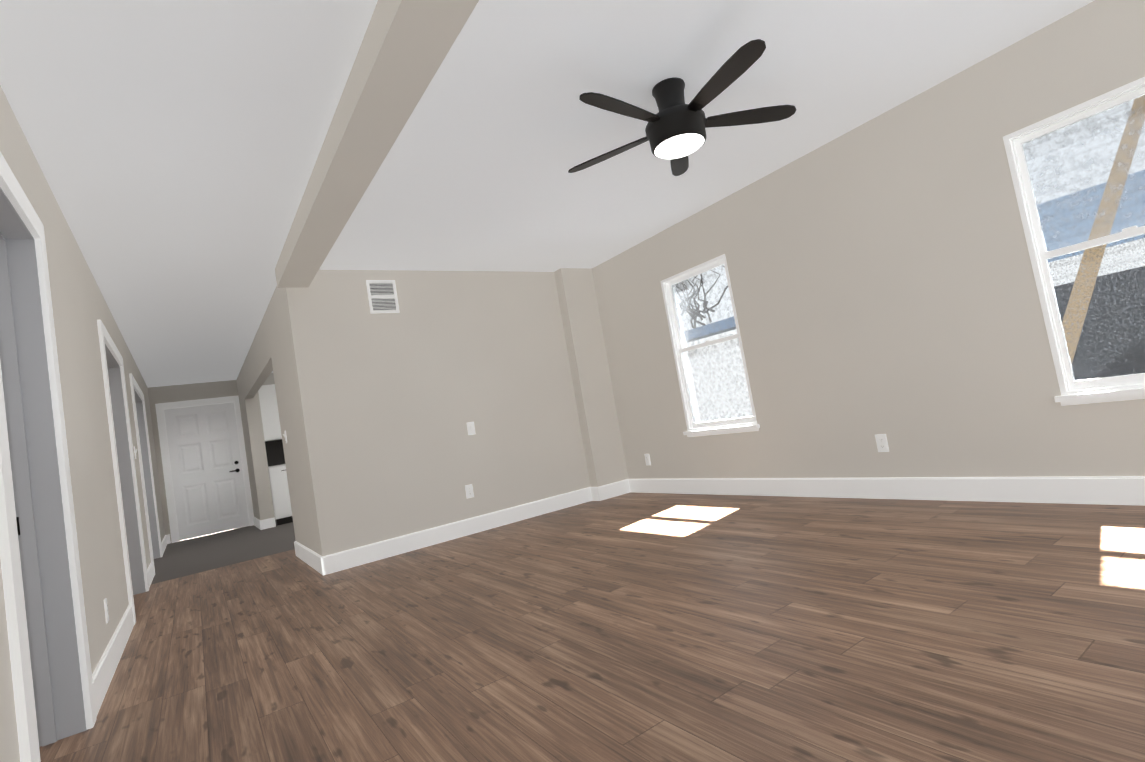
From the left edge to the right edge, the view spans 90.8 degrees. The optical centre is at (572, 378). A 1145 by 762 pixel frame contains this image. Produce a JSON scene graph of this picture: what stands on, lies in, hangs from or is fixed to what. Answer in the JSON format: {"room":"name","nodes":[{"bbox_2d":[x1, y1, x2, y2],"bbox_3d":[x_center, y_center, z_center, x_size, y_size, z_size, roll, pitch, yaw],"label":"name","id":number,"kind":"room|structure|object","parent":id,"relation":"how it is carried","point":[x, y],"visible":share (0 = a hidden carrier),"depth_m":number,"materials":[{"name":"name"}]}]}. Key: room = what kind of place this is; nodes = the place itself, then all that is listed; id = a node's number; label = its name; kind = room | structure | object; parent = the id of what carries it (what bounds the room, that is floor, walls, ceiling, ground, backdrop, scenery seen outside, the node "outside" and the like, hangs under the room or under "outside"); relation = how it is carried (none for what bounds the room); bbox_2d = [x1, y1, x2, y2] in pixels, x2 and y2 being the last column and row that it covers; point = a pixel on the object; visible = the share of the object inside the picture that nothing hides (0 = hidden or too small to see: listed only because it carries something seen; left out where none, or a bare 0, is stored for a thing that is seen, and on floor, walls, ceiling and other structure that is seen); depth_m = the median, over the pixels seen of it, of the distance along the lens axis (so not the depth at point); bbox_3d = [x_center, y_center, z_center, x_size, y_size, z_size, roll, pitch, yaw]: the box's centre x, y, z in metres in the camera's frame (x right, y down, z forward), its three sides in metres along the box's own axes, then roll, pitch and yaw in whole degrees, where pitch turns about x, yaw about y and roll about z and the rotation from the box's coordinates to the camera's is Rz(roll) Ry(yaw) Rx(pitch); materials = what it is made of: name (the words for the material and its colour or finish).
{"room":"empty living room","nodes":[
{"label":"empty living room","id":0,"kind":"room"},
{"bbox_2d":[0,85,164,761],"bbox_3d":[-2.650,0.305,2.957,0.170,2.440,14.000,-7,-5,-35],"label":"wall","id":1,"kind":"structure","parent":0,"point":[80,307],"depth_m":2.90,"materials":[{"name":"beige paint"}]},
{"bbox_2d":[16,517,19,534],"bbox_3d":[-2.146,0.568,2.163,0.042,0.070,0.005,-7,-5,-35],"label":"strike plate","id":2,"kind":"object","parent":1,"relation":"attached to","point":[18,525],"visible":0.18,"depth_m":2.17,"materials":[{"name":"black metal"}]},
{"bbox_2d":[0,152,96,761],"bbox_3d":[-1.903,0.295,1.877,0.210,2.069,1.018,-7,-5,-35],"label":"door frame","id":3,"kind":"structure","parent":1,"relation":"attached to","point":[54,700],"depth_m":2.21,"materials":[{"name":"white paint"}]},
{"bbox_2d":[104,598,108,623],"bbox_3d":[-2.405,1.196,2.918,0.008,0.118,0.072,-7,-5,-35],"label":"outlet","id":4,"kind":"object","parent":1,"relation":"attached to","point":[106,610],"visible":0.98,"depth_m":2.90,"materials":[{"name":"white plastic"}]},
{"bbox_2d":[92,605,133,716],"bbox_3d":[-2.455,1.447,3.040,0.016,0.140,1.820,-7,-5,-35],"label":"baseboard","id":5,"kind":"structure","parent":1,"relation":"attached to","point":[102,676],"depth_m":2.80,"materials":[{"name":"white paint"}]},
{"bbox_2d":[97,319,148,624],"bbox_3d":[-3.614,0.740,4.424,0.210,2.099,1.498,-7,-5,-35],"label":"door frame","id":6,"kind":"structure","parent":1,"relation":"attached to","point":[137,582],"depth_m":4.95,"materials":[{"name":"white paint"}]},
{"bbox_2d":[129,373,162,575],"bbox_3d":[-5.020,1.119,6.517,0.210,2.099,1.798,-7,-5,-35],"label":"door frame","id":7,"kind":"structure","parent":1,"relation":"attached to","point":[147,479],"depth_m":7.17,"materials":[{"name":"white paint"}]},
{"bbox_2d":[147,562,153,587],"bbox_3d":[-4.037,1.873,5.397,0.016,0.140,0.880,-7,-5,-35],"label":"baseboard","id":8,"kind":"structure","parent":1,"relation":"attached to","point":[150,571],"depth_m":5.40,"materials":[{"name":"white paint"}]},
{"bbox_2d":[161,535,170,553],"bbox_3d":[-5.756,2.337,7.970,0.030,0.140,1.740,-7,-5,-35],"label":"baseboard","id":9,"kind":"structure","parent":1,"relation":"attached to","point":[165,541],"depth_m":8.10,"materials":[{"name":"white paint"}]},
{"bbox_2d":[148,380,237,542],"bbox_3d":[-6.098,1.300,9.062,7.832,2.440,0.120,-7,-5,-35],"label":"wall","id":10,"kind":"structure","parent":0,"point":[177,393],"depth_m":8.98,"materials":[{"name":"beige paint"}]},
{"bbox_2d":[155,396,253,542],"bbox_3d":[-5.916,1.411,9.151,1.154,2.172,0.140,-7,-5,-35],"label":"door frame","id":11,"kind":"structure","parent":10,"relation":"attached to","point":[166,465],"depth_m":8.92,"materials":[{"name":"white paint"}]},
{"bbox_2d":[164,402,248,540],"bbox_3d":[-5.884,1.452,9.113,0.950,2.064,0.094,-7,-5,-35],"label":"entry door","id":12,"kind":"structure","parent":10,"relation":"in","point":[207,471],"depth_m":9.11,"materials":[{"name":"white paint"}]},
{"bbox_2d":[263,373,274,384],"bbox_3d":[-3.922,0.996,10.005,2.825,2.440,0.100,-7,-5,-35],"label":"wall","id":13,"kind":"structure","parent":0,"point":[269,380],"depth_m":9.38,"materials":[{"name":"beige paint"}]},
{"bbox_2d":[258,384,281,443],"bbox_3d":[-4.850,0.548,9.171,0.428,0.880,0.356,-7,-5,-35],"label":"upper cabinet","id":14,"kind":"object","parent":13,"relation":"attached to","point":[267,393],"depth_m":8.98,"materials":[{"name":"white wood"}]},
{"bbox_2d":[265,440,284,463],"bbox_3d":[-4.141,1.103,9.756,2.140,0.370,0.012,-7,-5,-35],"label":"backsplash","id":15,"kind":"structure","parent":13,"relation":"attached to","point":[274,450],"depth_m":9.24,"materials":[{"name":"black tile"}]},
{"bbox_2d":[236,285,319,554],"bbox_3d":[-3.746,0.767,7.051,0.190,2.440,5.933,-7,-5,-35],"label":"wall","id":16,"kind":"structure","parent":0,"point":[270,351],"depth_m":5.45,"materials":[{"name":"beige paint"}]},
{"bbox_2d":[253,517,263,529],"bbox_3d":[-4.961,2.265,8.886,0.017,0.140,1.136,-7,-5,-35],"label":"baseboard","id":17,"kind":"structure","parent":16,"relation":"attached to","point":[258,523],"depth_m":8.56,"materials":[{"name":"white paint"}]},
{"bbox_2d":[294,541,320,572],"bbox_3d":[-2.330,1.556,4.965,0.016,0.140,1.416,-7,-5,-35],"label":"baseboard","id":18,"kind":"structure","parent":16,"relation":"attached to","point":[302,552],"depth_m":4.91,"materials":[{"name":"white paint"}]},
{"bbox_2d":[284,268,627,556],"bbox_3d":[-0.887,0.167,5.314,3.015,2.440,0.249,-7,-5,-35],"label":"wall","id":19,"kind":"structure","parent":0,"point":[513,366],"depth_m":5.14,"materials":[{"name":"beige paint"}]},
{"bbox_2d":[366,280,399,313],"bbox_3d":[-1.662,-0.720,4.952,0.250,0.295,0.012,-7,-5,-35],"label":"air vent","id":20,"kind":"object","parent":19,"relation":"in","point":[382,296],"visible":1,"depth_m":4.95,"materials":[{"name":"white plastic"}]},
{"bbox_2d":[316,487,595,574],"bbox_3d":[-0.869,1.319,5.113,2.620,0.140,0.016,-7,-5,-35],"label":"baseboard","id":21,"kind":"structure","parent":19,"relation":"attached to","point":[354,557],"depth_m":4.95,"materials":[{"name":"white paint"}]},
{"bbox_2d":[465,484,473,497],"bbox_3d":[-0.934,1.020,5.128,0.072,0.118,0.008,-7,-5,-35],"label":"outlet","id":22,"kind":"object","parent":19,"relation":"attached to","point":[469,491],"visible":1,"depth_m":5.12,"materials":[{"name":"white plastic"}]},
{"bbox_2d":[467,422,475,434],"bbox_3d":[-0.934,0.457,5.222,0.072,0.118,0.023,-7,-5,-35],"label":"light switch","id":23,"kind":"object","parent":19,"relation":"attached to","point":[471,428],"visible":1,"depth_m":5.22,"materials":[{"name":"white plastic"}]},
{"bbox_2d":[592,479,629,500],"bbox_3d":[0.417,1.152,5.850,0.382,0.140,0.016,-7,-5,-35],"label":"baseboard","id":24,"kind":"structure","parent":19,"relation":"attached to","point":[618,488],"depth_m":5.83,"materials":[{"name":"white paint"}]},
{"bbox_2d":[0,0,1093,387],"bbox_3d":[-2.423,-0.997,3.357,7.832,0.100,14.220,-7,-5,-35],"label":"ceiling","id":25,"kind":"structure","parent":0,"point":[176,146],"depth_m":2.88,"materials":[{"name":"white paint"}]},
{"bbox_2d":[275,0,478,287],"bbox_3d":[-0.080,-1.402,1.305,0.230,0.153,7.947,-7,-5,-35],"label":"ceiling beam","id":26,"kind":"structure","parent":25,"relation":"attached to","point":[404,48],"depth_m":2.42,"materials":[{"name":"beige paint"}]},
{"bbox_2d":[568,39,795,175],"bbox_3d":[0.492,-1.307,2.802,1.192,0.331,1.209,-7,-5,-35],"label":"ceiling fan","id":27,"kind":"object","parent":25,"relation":"hanging from","point":[675,130],"visible":1,"depth_m":2.74,"materials":[{"name":"black metal"}]},
{"bbox_2d":[39,492,1144,761],"bbox_3d":[-2.003,1.492,3.189,7.832,0.080,14.220,-7,-5,-35],"label":"floor","id":28,"kind":"structure","parent":0,"point":[633,626],"depth_m":2.16,"materials":[{"name":"brown wood"}]},
{"bbox_2d":[268,464,292,525],"bbox_3d":[-4.561,1.812,8.977,0.428,0.910,0.616,-7,-5,-35],"label":"base cabinet","id":29,"kind":"object","parent":28,"relation":"on","point":[278,474],"depth_m":8.68,"materials":[{"name":"white wood"}]},
{"bbox_2d":[268,460,284,467],"bbox_3d":[-3.936,1.258,9.489,2.156,0.040,0.630,-7,-5,-35],"label":"countertop","id":30,"kind":"structure","parent":29,"relation":"on","point":[279,461],"depth_m":8.70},
{"bbox_2d":[592,0,1144,478],"bbox_3d":[0.930,-0.131,5.440,0.160,2.440,14.000,-7,-5,-35],"label":"wall","id":31,"kind":"structure","parent":0,"point":[880,272],"depth_m":3.59,"materials":[{"name":"beige paint"}]},
{"bbox_2d":[644,454,650,464],"bbox_3d":[0.758,0.815,5.706,0.008,0.118,0.072,-7,-5,-35],"label":"outlet","id":32,"kind":"object","parent":31,"relation":"attached to","point":[647,459],"visible":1,"depth_m":5.70,"materials":[{"name":"white plastic"}]},
{"bbox_2d":[661,254,759,436],"bbox_3d":[1.214,-0.254,4.971,0.202,1.475,0.820,-7,-5,-35],"label":"window","id":33,"kind":"structure","parent":31,"relation":"in","point":[676,289],"depth_m":5.08,"materials":[{"name":"white paint"}]},
{"bbox_2d":[875,434,888,451],"bbox_3d":[2.059,0.428,3.761,0.008,0.118,0.072,-7,-5,-35],"label":"outlet","id":34,"kind":"object","parent":31,"relation":"attached to","point":[882,442],"visible":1,"depth_m":3.76,"materials":[{"name":"white plastic"}]},
{"bbox_2d":[628,476,1144,505],"bbox_3d":[2.753,0.550,2.776,0.016,0.140,7.818,-7,-5,-35],"label":"baseboard","id":35,"kind":"structure","parent":31,"relation":"attached to","point":[1116,490],"depth_m":3.52,"materials":[{"name":"white paint"}]},
{"bbox_2d":[1003,77,1144,405],"bbox_3d":[2.718,-0.649,2.733,0.202,1.475,0.810,-7,-5,-35],"label":"window","id":36,"kind":"structure","parent":31,"relation":"in","point":[1106,389],"depth_m":2.89,"materials":[{"name":"white paint"}]},
{"label":"outside","id":37,"kind":"structure","parent":0,"visible":0},
{"bbox_2d":[688,100,1144,421],"bbox_3d":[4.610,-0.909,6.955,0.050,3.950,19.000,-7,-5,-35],"label":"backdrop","id":38,"kind":"structure","parent":37,"point":[1107,322],"depth_m":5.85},
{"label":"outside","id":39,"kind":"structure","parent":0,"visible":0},
{"bbox_2d":[688,265,727,328],"bbox_3d":[1.705,-1.365,10.313,0.231,1.192,3.158,-7,-5,-35],"label":"twigs","id":40,"kind":"object","parent":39,"point":[705,302],"depth_m":9.62,"materials":[{"name":"plant"}]},
{"bbox_2d":[1062,95,1144,363],"bbox_3d":[3.276,-1.237,3.246,1.267,3.679,1.421,-7,-5,-35],"label":"limb","id":41,"kind":"object","parent":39,"point":[1084,260],"depth_m":3.17,"materials":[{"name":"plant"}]}
]}

